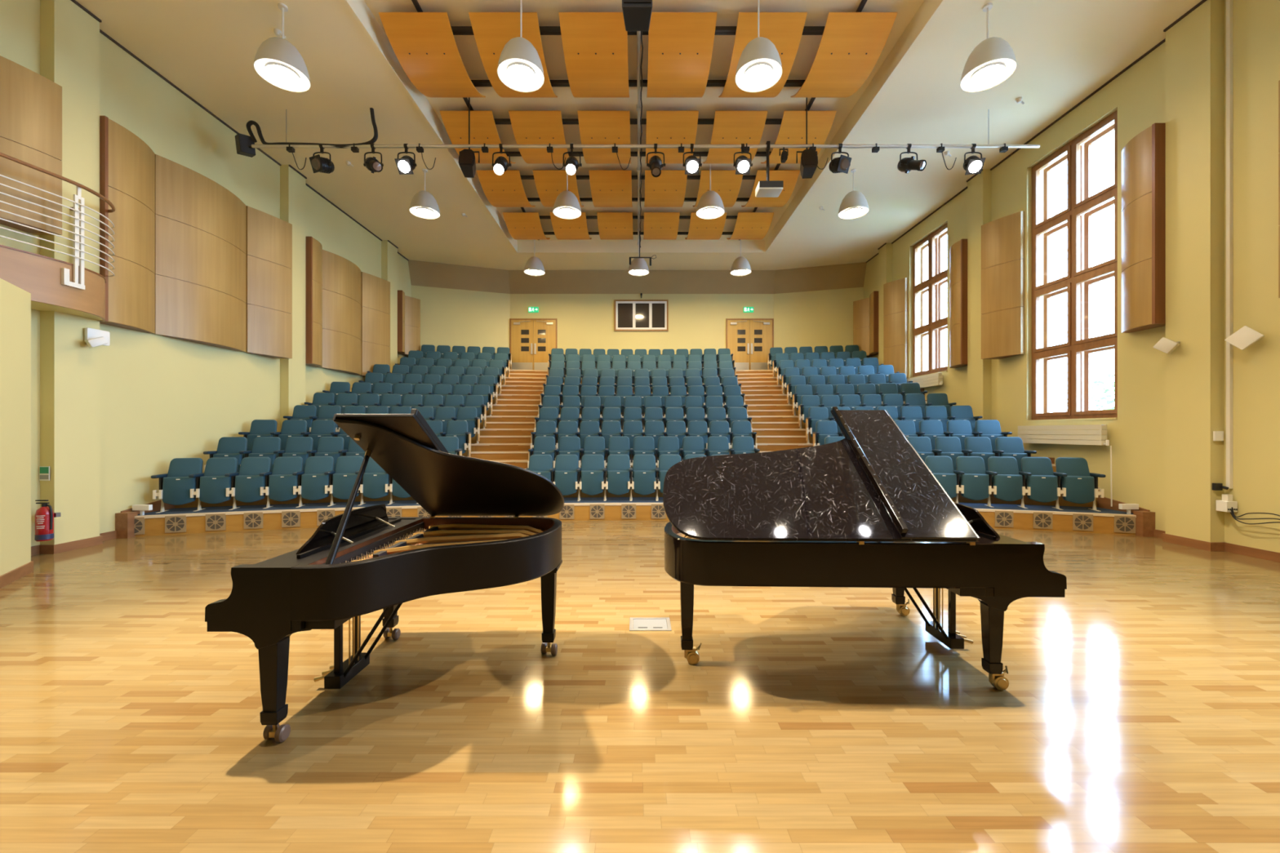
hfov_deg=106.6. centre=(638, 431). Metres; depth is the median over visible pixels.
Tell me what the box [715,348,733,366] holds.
seat
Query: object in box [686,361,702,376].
seat
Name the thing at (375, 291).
acoustic panel
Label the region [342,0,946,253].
trim
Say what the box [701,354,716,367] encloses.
seat
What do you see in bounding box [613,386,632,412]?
seat
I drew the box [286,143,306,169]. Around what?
box
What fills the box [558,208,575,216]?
diffuser
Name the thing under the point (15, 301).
wall pier
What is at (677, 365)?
seat
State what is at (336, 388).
seat
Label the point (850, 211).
diffuser
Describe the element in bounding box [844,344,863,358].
seat
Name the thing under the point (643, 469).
seat
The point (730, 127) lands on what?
reflector
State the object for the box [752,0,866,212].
ceiling track
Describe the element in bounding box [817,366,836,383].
seat
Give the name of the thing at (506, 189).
reflector
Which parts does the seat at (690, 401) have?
backrest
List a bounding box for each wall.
[0,0,411,546]
[40,0,99,544]
[280,164,305,431]
[381,240,397,373]
[408,259,866,293]
[411,284,863,368]
[863,0,1279,552]
[878,243,892,364]
[967,168,991,420]
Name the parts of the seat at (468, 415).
backrest, panel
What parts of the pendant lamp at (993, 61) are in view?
rod, lamp shade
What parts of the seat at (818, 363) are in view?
backrest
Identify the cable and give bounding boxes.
[246,107,377,148]
[640,31,643,248]
[1230,511,1279,524]
[1231,506,1279,517]
[1231,510,1279,519]
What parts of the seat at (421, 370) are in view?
backrest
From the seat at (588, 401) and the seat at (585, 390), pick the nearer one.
the seat at (588, 401)
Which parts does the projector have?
plate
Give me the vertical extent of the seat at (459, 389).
0.905 m
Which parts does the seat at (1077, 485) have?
armrest, backrest, armrest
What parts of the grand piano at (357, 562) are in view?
arm, pedal rod, pedal rod, pedal rod, arm, lid, leg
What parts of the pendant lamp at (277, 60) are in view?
lamp shade, rod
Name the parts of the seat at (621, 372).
backrest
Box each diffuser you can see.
[265,64,300,85]
[415,208,434,216]
[506,64,535,85]
[528,270,541,274]
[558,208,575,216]
[632,270,644,274]
[702,208,719,216]
[734,270,746,274]
[744,64,773,85]
[844,208,862,216]
[970,64,1004,85]
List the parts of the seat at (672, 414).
backrest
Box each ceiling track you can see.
[411,0,525,212]
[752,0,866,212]
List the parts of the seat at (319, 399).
backrest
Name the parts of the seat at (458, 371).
backrest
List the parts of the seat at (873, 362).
backrest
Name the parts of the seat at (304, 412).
armrest, backrest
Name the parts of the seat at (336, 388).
backrest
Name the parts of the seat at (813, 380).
backrest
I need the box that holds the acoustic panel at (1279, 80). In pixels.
[1278,80,1279,297]
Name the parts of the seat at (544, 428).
panel, backrest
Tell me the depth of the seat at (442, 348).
17.26 m
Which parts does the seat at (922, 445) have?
backrest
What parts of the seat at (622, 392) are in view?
backrest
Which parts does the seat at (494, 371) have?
backrest, panel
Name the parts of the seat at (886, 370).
backrest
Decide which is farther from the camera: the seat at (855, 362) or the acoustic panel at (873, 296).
the acoustic panel at (873, 296)
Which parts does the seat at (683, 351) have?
backrest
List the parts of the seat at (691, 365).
backrest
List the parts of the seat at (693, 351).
backrest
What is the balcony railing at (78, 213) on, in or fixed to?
attached to the balcony
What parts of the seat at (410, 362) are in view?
backrest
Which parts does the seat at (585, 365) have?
backrest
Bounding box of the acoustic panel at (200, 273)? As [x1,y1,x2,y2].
[154,154,246,351]
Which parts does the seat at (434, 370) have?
backrest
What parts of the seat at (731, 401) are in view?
backrest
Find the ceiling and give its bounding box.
[75,0,1201,270]
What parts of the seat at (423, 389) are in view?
backrest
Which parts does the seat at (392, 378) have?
backrest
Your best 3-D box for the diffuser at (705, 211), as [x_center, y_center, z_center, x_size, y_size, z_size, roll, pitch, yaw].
[1.700,-5.206,11.330,0.408,0.012,0.408,0,0,0]
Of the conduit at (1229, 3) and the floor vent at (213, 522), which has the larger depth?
the floor vent at (213, 522)
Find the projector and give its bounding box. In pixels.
[755,141,783,197]
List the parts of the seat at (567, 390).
backrest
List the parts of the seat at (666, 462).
backrest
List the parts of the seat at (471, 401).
backrest, panel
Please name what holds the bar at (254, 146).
hanging from the ceiling
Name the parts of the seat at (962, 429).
armrest, backrest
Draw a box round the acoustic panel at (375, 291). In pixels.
[360,271,390,377]
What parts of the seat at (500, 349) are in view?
backrest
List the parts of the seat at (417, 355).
backrest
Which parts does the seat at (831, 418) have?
backrest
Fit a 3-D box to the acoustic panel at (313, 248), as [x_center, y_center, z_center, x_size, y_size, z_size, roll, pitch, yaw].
[-8.179,-3.230,12.068,0.331,3.108,0.785,0,0,0]
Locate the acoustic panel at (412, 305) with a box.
[402,295,420,356]
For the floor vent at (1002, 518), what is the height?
0.276 m
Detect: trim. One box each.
[71,0,1206,262]
[115,363,399,538]
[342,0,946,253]
[920,387,1155,537]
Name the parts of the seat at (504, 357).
backrest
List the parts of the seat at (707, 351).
backrest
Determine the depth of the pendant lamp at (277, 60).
6.87 m
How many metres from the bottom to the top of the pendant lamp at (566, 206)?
1.400 m
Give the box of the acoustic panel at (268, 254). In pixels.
[244,205,292,358]
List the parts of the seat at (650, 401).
backrest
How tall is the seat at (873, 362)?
0.905 m
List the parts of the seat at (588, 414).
backrest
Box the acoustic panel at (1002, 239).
[981,211,1024,359]
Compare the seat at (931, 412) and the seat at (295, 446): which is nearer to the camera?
the seat at (295, 446)
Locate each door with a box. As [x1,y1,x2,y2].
[509,318,557,369]
[725,318,773,369]
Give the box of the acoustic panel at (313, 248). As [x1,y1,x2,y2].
[305,236,322,367]
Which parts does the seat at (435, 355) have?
backrest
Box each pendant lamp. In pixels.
[253,2,311,92]
[408,168,439,219]
[497,0,544,92]
[524,240,545,275]
[552,173,581,219]
[628,229,648,275]
[696,163,724,219]
[730,240,751,275]
[734,0,782,92]
[838,168,869,219]
[960,2,1017,92]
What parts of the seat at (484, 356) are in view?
backrest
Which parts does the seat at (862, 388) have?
backrest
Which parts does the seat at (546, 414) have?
backrest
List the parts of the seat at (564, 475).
backrest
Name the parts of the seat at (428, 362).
backrest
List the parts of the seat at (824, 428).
panel, backrest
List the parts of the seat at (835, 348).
backrest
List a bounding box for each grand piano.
[204,408,564,742]
[662,406,1066,690]
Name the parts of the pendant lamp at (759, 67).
rod, lamp shade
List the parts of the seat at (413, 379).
backrest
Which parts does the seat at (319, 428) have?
armrest, backrest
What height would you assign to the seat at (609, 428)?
0.905 m
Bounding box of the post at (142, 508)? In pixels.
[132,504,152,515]
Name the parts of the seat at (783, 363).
backrest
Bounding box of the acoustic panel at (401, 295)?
[397,289,404,354]
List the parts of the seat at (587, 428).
backrest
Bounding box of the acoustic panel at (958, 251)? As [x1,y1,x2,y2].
[949,239,967,368]
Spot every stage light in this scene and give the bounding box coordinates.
[309,143,334,173]
[363,143,383,173]
[394,143,416,174]
[492,143,511,174]
[562,143,582,175]
[646,143,665,177]
[682,143,702,174]
[733,143,752,174]
[828,143,851,173]
[897,143,926,173]
[963,143,986,174]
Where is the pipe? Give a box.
[1110,445,1112,506]
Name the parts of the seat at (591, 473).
backrest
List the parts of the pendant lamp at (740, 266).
lamp shade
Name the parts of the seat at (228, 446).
armrest, backrest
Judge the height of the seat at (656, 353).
0.905 m
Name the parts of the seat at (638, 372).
backrest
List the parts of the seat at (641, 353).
backrest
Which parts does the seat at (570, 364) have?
backrest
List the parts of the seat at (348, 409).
backrest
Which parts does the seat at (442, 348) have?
backrest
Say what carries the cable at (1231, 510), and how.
attached to the junction box at (1226, 504)
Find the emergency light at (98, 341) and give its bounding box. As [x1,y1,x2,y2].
[84,336,107,347]
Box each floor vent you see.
[133,517,144,534]
[164,515,186,533]
[205,513,226,530]
[244,511,262,528]
[281,511,300,527]
[316,509,334,525]
[386,507,401,516]
[417,506,431,517]
[447,515,463,517]
[477,515,493,517]
[532,515,546,517]
[559,504,573,519]
[590,504,604,519]
[621,504,635,519]
[651,504,666,518]
[995,511,1013,527]
[1033,512,1053,528]
[1072,513,1093,531]
[1114,515,1135,533]
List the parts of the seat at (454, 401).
backrest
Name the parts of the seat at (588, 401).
backrest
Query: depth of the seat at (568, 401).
12.92 m
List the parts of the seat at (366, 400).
backrest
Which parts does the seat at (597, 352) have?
backrest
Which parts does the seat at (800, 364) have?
backrest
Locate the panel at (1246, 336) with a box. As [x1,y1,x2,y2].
[1224,325,1264,350]
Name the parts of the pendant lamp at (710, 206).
rod, lamp shade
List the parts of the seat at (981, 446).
armrest, backrest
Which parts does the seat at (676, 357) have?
backrest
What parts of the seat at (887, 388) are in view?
backrest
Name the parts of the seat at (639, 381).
backrest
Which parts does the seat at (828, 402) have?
backrest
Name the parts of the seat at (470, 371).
backrest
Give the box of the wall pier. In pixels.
[0,278,31,575]
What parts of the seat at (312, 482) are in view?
armrest, backrest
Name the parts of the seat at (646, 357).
backrest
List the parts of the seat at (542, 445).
backrest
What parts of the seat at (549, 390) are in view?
backrest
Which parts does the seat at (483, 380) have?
backrest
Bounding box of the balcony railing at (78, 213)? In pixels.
[0,151,115,289]
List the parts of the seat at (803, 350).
backrest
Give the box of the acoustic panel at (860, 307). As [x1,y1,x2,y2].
[853,297,872,357]
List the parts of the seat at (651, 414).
backrest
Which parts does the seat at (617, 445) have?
backrest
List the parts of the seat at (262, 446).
armrest, backrest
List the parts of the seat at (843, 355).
backrest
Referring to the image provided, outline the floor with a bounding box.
[0,520,1279,852]
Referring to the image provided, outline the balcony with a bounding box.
[0,244,106,321]
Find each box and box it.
[84,328,110,346]
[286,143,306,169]
[351,143,359,152]
[416,143,435,169]
[481,143,488,152]
[546,143,565,169]
[612,143,631,169]
[629,617,671,631]
[678,143,684,152]
[743,143,749,151]
[808,143,828,169]
[871,143,879,152]
[936,143,956,169]
[999,143,1008,152]
[1216,493,1237,511]
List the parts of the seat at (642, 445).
backrest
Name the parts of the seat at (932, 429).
armrest, backrest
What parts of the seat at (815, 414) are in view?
panel, backrest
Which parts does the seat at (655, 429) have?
backrest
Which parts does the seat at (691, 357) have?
backrest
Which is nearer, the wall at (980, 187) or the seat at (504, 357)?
the wall at (980, 187)
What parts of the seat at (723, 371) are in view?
backrest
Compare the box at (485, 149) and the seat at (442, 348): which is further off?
the seat at (442, 348)
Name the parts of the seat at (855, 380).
backrest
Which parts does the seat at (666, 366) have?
backrest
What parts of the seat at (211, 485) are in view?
armrest, backrest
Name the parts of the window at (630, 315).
pane, pane, pane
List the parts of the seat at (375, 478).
backrest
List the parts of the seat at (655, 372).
backrest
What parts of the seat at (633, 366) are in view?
backrest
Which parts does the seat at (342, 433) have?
armrest, backrest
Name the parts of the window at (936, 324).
sash, sash, sash, sill, sash, sash, sash, sash, sash, sash, sash, sash, sash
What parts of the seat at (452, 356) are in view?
backrest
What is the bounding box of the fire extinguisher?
[34,499,61,541]
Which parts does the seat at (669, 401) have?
backrest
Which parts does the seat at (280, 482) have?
armrest, backrest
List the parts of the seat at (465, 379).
backrest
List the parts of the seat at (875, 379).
backrest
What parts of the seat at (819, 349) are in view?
backrest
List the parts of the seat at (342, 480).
armrest, backrest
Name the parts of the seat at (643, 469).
backrest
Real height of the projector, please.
0.980 m
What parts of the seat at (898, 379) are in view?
backrest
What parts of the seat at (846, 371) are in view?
backrest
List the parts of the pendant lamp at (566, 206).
lamp shade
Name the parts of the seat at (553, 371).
backrest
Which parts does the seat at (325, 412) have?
backrest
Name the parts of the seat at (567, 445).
backrest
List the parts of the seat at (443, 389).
backrest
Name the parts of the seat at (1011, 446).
armrest, backrest, armrest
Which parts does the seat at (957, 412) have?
backrest, armrest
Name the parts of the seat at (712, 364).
backrest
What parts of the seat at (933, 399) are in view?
backrest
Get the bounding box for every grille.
[460,151,473,164]
[623,0,650,3]
[782,151,786,158]
[802,151,816,165]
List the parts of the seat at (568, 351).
backrest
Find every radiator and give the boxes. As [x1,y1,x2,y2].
[906,373,942,388]
[1017,424,1109,445]
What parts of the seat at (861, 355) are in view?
backrest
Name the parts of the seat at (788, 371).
panel, backrest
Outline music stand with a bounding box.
[256,519,416,564]
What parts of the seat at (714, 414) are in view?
backrest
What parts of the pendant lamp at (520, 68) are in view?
lamp shade, rod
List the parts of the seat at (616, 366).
backrest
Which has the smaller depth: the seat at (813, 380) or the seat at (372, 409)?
the seat at (372, 409)
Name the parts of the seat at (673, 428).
backrest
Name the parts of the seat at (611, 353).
backrest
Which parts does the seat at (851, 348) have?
backrest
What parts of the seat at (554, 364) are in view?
backrest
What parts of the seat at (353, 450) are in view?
armrest, backrest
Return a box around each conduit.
[636,31,640,245]
[1226,0,1233,488]
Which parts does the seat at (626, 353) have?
backrest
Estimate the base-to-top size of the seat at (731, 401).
0.905 m
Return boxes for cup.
[354,435,360,440]
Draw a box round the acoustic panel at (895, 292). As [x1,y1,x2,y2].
[883,277,907,377]
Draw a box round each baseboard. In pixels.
[0,530,116,588]
[1154,528,1279,562]
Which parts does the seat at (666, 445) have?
backrest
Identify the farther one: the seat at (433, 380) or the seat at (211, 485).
the seat at (433, 380)
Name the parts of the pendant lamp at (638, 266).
lamp shade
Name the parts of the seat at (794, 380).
panel, backrest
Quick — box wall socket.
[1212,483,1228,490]
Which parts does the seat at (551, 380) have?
backrest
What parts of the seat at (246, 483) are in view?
armrest, backrest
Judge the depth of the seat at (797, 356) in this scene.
16.75 m
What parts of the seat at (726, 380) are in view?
backrest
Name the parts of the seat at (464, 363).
backrest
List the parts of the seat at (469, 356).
backrest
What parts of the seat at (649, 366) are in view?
backrest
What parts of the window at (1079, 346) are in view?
sash, sash, sash, sash, sash, sash, sash, sash, sill, sash, sash, sash, sash, sash, sash, sash, sash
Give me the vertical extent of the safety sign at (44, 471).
0.200 m
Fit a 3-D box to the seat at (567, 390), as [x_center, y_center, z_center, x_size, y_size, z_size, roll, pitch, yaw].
[-1.999,-0.886,13.649,0.570,0.905,0.434,0,0,-4]
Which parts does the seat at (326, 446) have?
armrest, backrest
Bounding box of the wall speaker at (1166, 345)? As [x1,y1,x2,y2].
[1153,337,1179,354]
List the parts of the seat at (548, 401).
backrest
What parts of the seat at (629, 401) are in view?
backrest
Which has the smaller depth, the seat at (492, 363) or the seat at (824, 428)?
the seat at (824, 428)
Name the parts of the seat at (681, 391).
backrest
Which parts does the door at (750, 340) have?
pane, pane, pane, kick plate, pull handle, pane, pane, pane, kick plate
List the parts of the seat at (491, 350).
backrest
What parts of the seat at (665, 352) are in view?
backrest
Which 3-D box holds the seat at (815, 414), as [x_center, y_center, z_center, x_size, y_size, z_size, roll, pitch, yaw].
[4.404,-0.167,11.721,0.570,0.905,0.434,0,0,9]
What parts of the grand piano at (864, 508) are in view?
iron plate, leg, lid, pedal rod, pedal rod, pedal rod, arm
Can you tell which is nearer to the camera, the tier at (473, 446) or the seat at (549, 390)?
the tier at (473, 446)
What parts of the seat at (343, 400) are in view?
backrest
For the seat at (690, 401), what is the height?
0.905 m
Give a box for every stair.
[471,369,547,468]
[736,369,812,452]
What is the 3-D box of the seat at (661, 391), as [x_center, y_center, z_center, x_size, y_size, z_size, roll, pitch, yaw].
[0.587,-0.886,13.724,0.570,0.905,0.434,0,0,1]
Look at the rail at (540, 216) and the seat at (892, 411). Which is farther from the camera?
the rail at (540, 216)
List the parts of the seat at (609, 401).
backrest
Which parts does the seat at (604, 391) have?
backrest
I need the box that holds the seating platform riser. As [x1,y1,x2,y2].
[134,497,1136,537]
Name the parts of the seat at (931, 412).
backrest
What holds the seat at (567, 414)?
on the tier
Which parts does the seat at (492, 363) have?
backrest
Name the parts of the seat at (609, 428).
backrest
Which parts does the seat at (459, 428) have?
backrest, panel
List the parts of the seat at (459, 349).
backrest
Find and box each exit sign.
[528,306,538,312]
[742,306,753,312]
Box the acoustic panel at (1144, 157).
[1121,123,1165,333]
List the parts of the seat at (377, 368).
backrest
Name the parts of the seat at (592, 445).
backrest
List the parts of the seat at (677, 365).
backrest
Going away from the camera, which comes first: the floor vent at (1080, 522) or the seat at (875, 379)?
the floor vent at (1080, 522)
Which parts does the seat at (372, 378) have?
backrest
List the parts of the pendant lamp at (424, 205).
lamp shade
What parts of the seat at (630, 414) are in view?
backrest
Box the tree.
[1062,373,1114,410]
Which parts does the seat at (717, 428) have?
backrest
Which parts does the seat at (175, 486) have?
armrest, backrest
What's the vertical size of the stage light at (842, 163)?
0.574 m
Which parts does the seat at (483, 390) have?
backrest, panel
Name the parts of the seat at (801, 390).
panel, backrest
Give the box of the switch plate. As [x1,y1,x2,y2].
[1213,431,1223,440]
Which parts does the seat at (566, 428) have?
backrest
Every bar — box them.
[251,97,1039,148]
[629,231,656,266]
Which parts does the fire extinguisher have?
valve handle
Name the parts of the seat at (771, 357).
panel, backrest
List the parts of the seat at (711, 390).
backrest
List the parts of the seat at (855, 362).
backrest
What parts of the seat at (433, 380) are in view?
backrest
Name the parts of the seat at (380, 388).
backrest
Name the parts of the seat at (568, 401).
backrest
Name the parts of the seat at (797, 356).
backrest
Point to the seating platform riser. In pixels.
(1023, 518)
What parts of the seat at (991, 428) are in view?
armrest, backrest, armrest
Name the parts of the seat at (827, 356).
backrest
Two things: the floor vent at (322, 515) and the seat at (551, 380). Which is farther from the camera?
the seat at (551, 380)
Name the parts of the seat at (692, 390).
backrest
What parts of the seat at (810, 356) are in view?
backrest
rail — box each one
[450,26,825,35]
[471,80,804,86]
[493,118,782,124]
[506,151,771,156]
[520,175,755,179]
[527,197,749,201]
[538,215,737,218]
[543,231,733,235]
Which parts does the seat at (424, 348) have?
backrest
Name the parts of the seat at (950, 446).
armrest, backrest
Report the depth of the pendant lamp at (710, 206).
11.17 m
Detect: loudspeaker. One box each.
[235,133,255,157]
[458,146,479,177]
[622,0,652,31]
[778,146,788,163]
[795,146,817,178]
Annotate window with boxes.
[614,299,668,331]
[908,222,947,378]
[1026,110,1117,421]
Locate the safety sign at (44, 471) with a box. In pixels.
[39,466,49,480]
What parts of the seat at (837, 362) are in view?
backrest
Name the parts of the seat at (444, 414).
backrest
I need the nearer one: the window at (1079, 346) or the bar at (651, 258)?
the window at (1079, 346)
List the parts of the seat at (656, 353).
backrest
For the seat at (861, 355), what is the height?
0.905 m
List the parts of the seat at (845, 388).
backrest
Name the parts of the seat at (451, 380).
backrest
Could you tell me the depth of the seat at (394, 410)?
11.54 m
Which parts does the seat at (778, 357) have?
backrest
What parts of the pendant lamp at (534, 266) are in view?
lamp shade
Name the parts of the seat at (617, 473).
backrest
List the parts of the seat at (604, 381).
backrest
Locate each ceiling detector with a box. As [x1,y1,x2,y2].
[274,28,285,38]
[346,160,353,166]
[944,151,951,156]
[1015,96,1024,104]
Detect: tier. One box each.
[174,477,1100,508]
[462,443,813,458]
[471,428,813,443]
[475,415,809,429]
[482,404,802,416]
[488,393,924,404]
[497,385,790,394]
[501,377,782,385]
[502,369,777,377]
[515,458,1056,471]
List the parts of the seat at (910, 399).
backrest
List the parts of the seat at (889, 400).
backrest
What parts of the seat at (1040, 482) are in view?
armrest, backrest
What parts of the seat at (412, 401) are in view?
backrest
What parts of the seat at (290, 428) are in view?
armrest, backrest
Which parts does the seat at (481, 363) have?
backrest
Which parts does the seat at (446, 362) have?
backrest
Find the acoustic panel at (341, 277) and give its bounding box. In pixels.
[320,249,361,375]
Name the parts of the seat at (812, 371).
backrest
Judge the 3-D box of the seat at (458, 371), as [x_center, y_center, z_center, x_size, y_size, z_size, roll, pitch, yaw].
[-5.754,-1.607,14.845,0.570,0.905,0.434,0,0,-11]
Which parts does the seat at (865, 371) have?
backrest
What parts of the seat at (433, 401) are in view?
backrest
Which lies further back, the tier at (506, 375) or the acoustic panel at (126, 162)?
the tier at (506, 375)
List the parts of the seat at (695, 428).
backrest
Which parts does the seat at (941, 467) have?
backrest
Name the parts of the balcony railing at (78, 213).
handrail, post, post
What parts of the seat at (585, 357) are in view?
backrest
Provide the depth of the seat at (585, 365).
16.29 m
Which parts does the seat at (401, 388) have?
backrest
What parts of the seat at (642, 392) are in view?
backrest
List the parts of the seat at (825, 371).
backrest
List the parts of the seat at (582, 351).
backrest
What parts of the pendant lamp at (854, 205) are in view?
lamp shade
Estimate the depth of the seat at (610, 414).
12.13 m
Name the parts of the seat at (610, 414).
backrest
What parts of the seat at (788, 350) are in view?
backrest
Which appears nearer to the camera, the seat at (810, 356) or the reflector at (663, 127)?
the reflector at (663, 127)
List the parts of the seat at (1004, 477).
armrest, backrest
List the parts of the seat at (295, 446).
armrest, backrest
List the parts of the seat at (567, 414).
backrest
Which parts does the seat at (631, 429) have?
backrest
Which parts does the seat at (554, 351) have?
backrest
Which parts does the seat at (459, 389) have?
backrest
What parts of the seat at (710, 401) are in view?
backrest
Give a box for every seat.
[151,457,203,512]
[188,457,237,511]
[203,436,247,471]
[224,457,271,510]
[238,419,277,450]
[239,436,280,471]
[259,456,302,508]
[270,419,306,450]
[273,436,312,471]
[283,404,316,431]
[292,456,333,507]
[301,419,335,449]
[304,392,334,416]
[306,436,343,470]
[309,405,341,431]
[322,382,350,403]
[324,456,363,506]
[328,392,357,413]
[330,427,351,449]
[335,405,364,431]
[337,438,365,458]
[344,382,371,403]
[351,393,379,413]
[355,456,389,505]
[358,373,382,391]
[366,382,391,404]
[367,364,390,382]
[367,405,388,413]
[373,393,400,413]
[378,373,402,392]
[385,471,410,504]
[386,364,408,382]
[387,382,412,404]
[390,406,411,413]
[395,357,415,373]
[395,394,422,408]
[399,373,422,392]
[403,350,422,365]
[406,365,427,382]
[408,383,432,404]
[413,357,433,373]
[413,406,433,420]
[417,344,435,358]
[417,373,440,392]
[417,394,443,417]
[422,351,440,365]
[425,365,445,383]
[426,420,442,437]
[428,383,452,404]
[428,406,455,431]
[431,358,451,374]
[436,345,450,358]
[437,374,458,393]
[438,436,462,455]
[439,351,457,366]
[439,395,463,417]
[440,420,471,457]
[443,366,463,383]
[448,346,465,359]
[448,384,471,404]
[449,359,469,374]
[451,406,479,443]
[456,352,474,366]
[456,374,477,393]
[459,395,486,428]
[462,366,481,383]
[463,346,480,359]
[467,359,486,374]
[467,384,492,415]
[473,352,491,367]
[474,375,497,404]
[478,346,495,359]
[480,367,501,394]
[484,360,506,385]
[490,353,509,377]
[493,346,511,369]
[525,454,552,481]
[527,436,555,467]
[530,421,555,448]
[533,407,557,437]
[537,395,559,417]
[539,385,560,404]
[542,376,562,394]
[545,368,564,388]
[547,348,564,364]
[547,360,564,375]
[548,354,564,368]
[549,454,578,495]
[553,421,577,459]
[553,436,580,467]
[555,407,579,431]
[558,395,580,420]
[559,385,578,416]
[560,376,579,393]
[563,348,577,360]
[563,360,579,376]
[563,368,581,384]
[564,354,580,368]
[575,421,599,453]
[575,454,604,501]
[577,348,591,366]
[577,386,596,409]
[577,407,600,431]
[578,361,595,383]
[578,376,597,394]
[578,436,605,479]
[579,355,595,367]
[579,395,600,417]
[580,368,598,383]
[591,348,605,367]
[594,361,610,382]
[595,355,610,368]
[595,386,614,411]
[596,377,614,394]
[597,421,621,453]
[598,368,615,382]
[599,407,621,431]
[600,395,621,422]
[601,454,630,501]
[604,349,619,367]
[604,436,630,478]
[609,361,625,383]
[610,355,626,368]
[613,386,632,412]
[614,368,631,388]
[614,377,632,394]
[618,349,633,366]
[619,421,642,454]
[620,407,642,436]
[621,395,641,426]
[625,355,640,367]
[625,361,640,383]
[627,454,656,501]
[630,436,654,478]
[631,368,648,384]
[631,377,649,394]
[631,386,650,413]
[632,349,646,368]
[640,355,655,368]
[640,361,656,383]
[641,395,662,417]
[641,407,662,431]
[641,421,664,454]
[646,349,660,368]
[649,368,666,388]
[649,377,666,394]
[649,386,668,411]
[653,454,681,501]
[654,436,679,478]
[655,361,671,382]
[656,355,671,368]
[660,349,674,368]
[662,395,682,422]
[662,407,684,431]
[663,421,685,453]
[666,368,683,385]
[666,377,684,394]
[667,386,686,408]
[671,355,685,367]
[671,361,686,382]
[674,348,688,363]
[679,436,704,460]
[682,395,702,420]
[683,368,700,384]
[684,376,702,394]
[684,407,705,431]
[684,421,707,453]
[684,454,706,459]
[685,386,704,408]
[686,355,701,367]
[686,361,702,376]
[688,348,702,364]
[700,368,717,384]
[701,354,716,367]
[701,360,717,385]
[702,348,716,360]
[702,376,719,394]
[702,395,723,417]
[703,385,723,414]
[704,407,726,431]
[704,436,729,456]
[706,421,729,451]
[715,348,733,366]
[716,354,734,368]
[716,360,736,376]
[718,368,737,385]
[720,376,742,394]
[722,385,745,408]
[723,395,747,417]
[725,407,752,431]
[728,421,757,452]
[728,436,759,454]
[767,346,782,369]
[772,353,788,377]
[777,360,793,385]
[782,367,799,394]
[783,346,797,359]
[786,375,805,404]
[789,352,804,367]
[792,384,813,415]
[794,359,810,375]
[798,395,820,428]
[799,346,813,359]
[800,366,817,384]
[804,352,819,366]
[805,407,829,443]
[806,374,825,394]
[811,359,826,374]
[813,346,827,358]
[813,384,833,404]
[813,420,838,446]
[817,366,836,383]
[818,395,839,417]
[819,351,835,366]
[824,436,844,444]
[825,374,844,393]
[827,358,844,374]
[828,406,850,436]
[829,345,843,358]
[833,383,854,404]
[835,351,850,365]
[837,365,855,383]
[837,431,844,436]
[839,394,862,409]
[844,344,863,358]
[845,358,861,373]
[845,373,865,393]
[851,351,871,365]
[853,406,873,409]
[854,383,875,404]
[855,365,874,382]
[860,394,883,409]
[862,357,883,373]
[865,373,885,393]
[875,364,899,382]
[875,382,897,404]
[876,406,899,420]
[880,394,904,417]
[886,373,912,392]
[893,420,917,438]
[897,382,927,404]
[897,405,924,431]
[902,393,927,417]
[906,436,933,462]
[915,420,945,449]
[922,405,949,431]
[924,393,956,416]
[924,455,956,497]
[932,436,964,470]
[943,420,973,449]
[947,405,982,431]
[953,456,989,503]
[961,436,995,471]
[972,419,1012,449]
[984,456,1022,507]
[992,436,1036,471]
[1018,457,1057,508]
[1051,457,1105,511]
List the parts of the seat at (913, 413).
backrest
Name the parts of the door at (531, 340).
kick plate, pane, pane, pane, pull handle, kick plate, pane, pane, pane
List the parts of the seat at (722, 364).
backrest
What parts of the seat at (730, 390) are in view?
backrest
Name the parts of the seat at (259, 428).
armrest, backrest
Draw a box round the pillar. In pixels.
[1165,0,1224,542]
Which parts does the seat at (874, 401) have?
backrest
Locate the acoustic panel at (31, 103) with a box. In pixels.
[0,55,62,235]
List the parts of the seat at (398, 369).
backrest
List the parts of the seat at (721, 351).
backrest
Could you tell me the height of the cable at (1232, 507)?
0.133 m
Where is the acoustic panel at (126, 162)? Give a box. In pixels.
[99,115,155,333]
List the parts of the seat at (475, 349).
backrest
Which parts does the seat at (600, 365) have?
backrest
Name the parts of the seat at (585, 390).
backrest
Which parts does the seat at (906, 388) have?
backrest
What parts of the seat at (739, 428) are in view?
backrest, panel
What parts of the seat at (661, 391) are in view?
backrest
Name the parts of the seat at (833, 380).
backrest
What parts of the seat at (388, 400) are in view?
backrest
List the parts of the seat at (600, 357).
backrest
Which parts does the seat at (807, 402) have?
panel, backrest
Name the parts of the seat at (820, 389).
backrest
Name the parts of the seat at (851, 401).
backrest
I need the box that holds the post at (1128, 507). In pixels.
[1118,503,1138,514]
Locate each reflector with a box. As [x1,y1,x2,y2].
[377,12,485,97]
[440,111,515,163]
[468,12,557,97]
[476,169,535,207]
[502,212,550,239]
[508,111,568,163]
[533,169,583,207]
[549,212,591,239]
[558,12,629,97]
[577,111,631,163]
[588,169,632,207]
[596,212,633,239]
[643,212,679,239]
[644,111,698,163]
[644,169,687,207]
[646,12,717,97]
[684,212,726,239]
[693,169,742,207]
[702,111,767,163]
[718,12,807,97]
[726,212,773,239]
[741,169,799,207]
[760,111,836,163]
[791,12,897,97]
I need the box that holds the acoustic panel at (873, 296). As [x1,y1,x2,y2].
[869,291,878,355]
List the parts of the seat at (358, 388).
backrest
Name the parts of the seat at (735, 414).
backrest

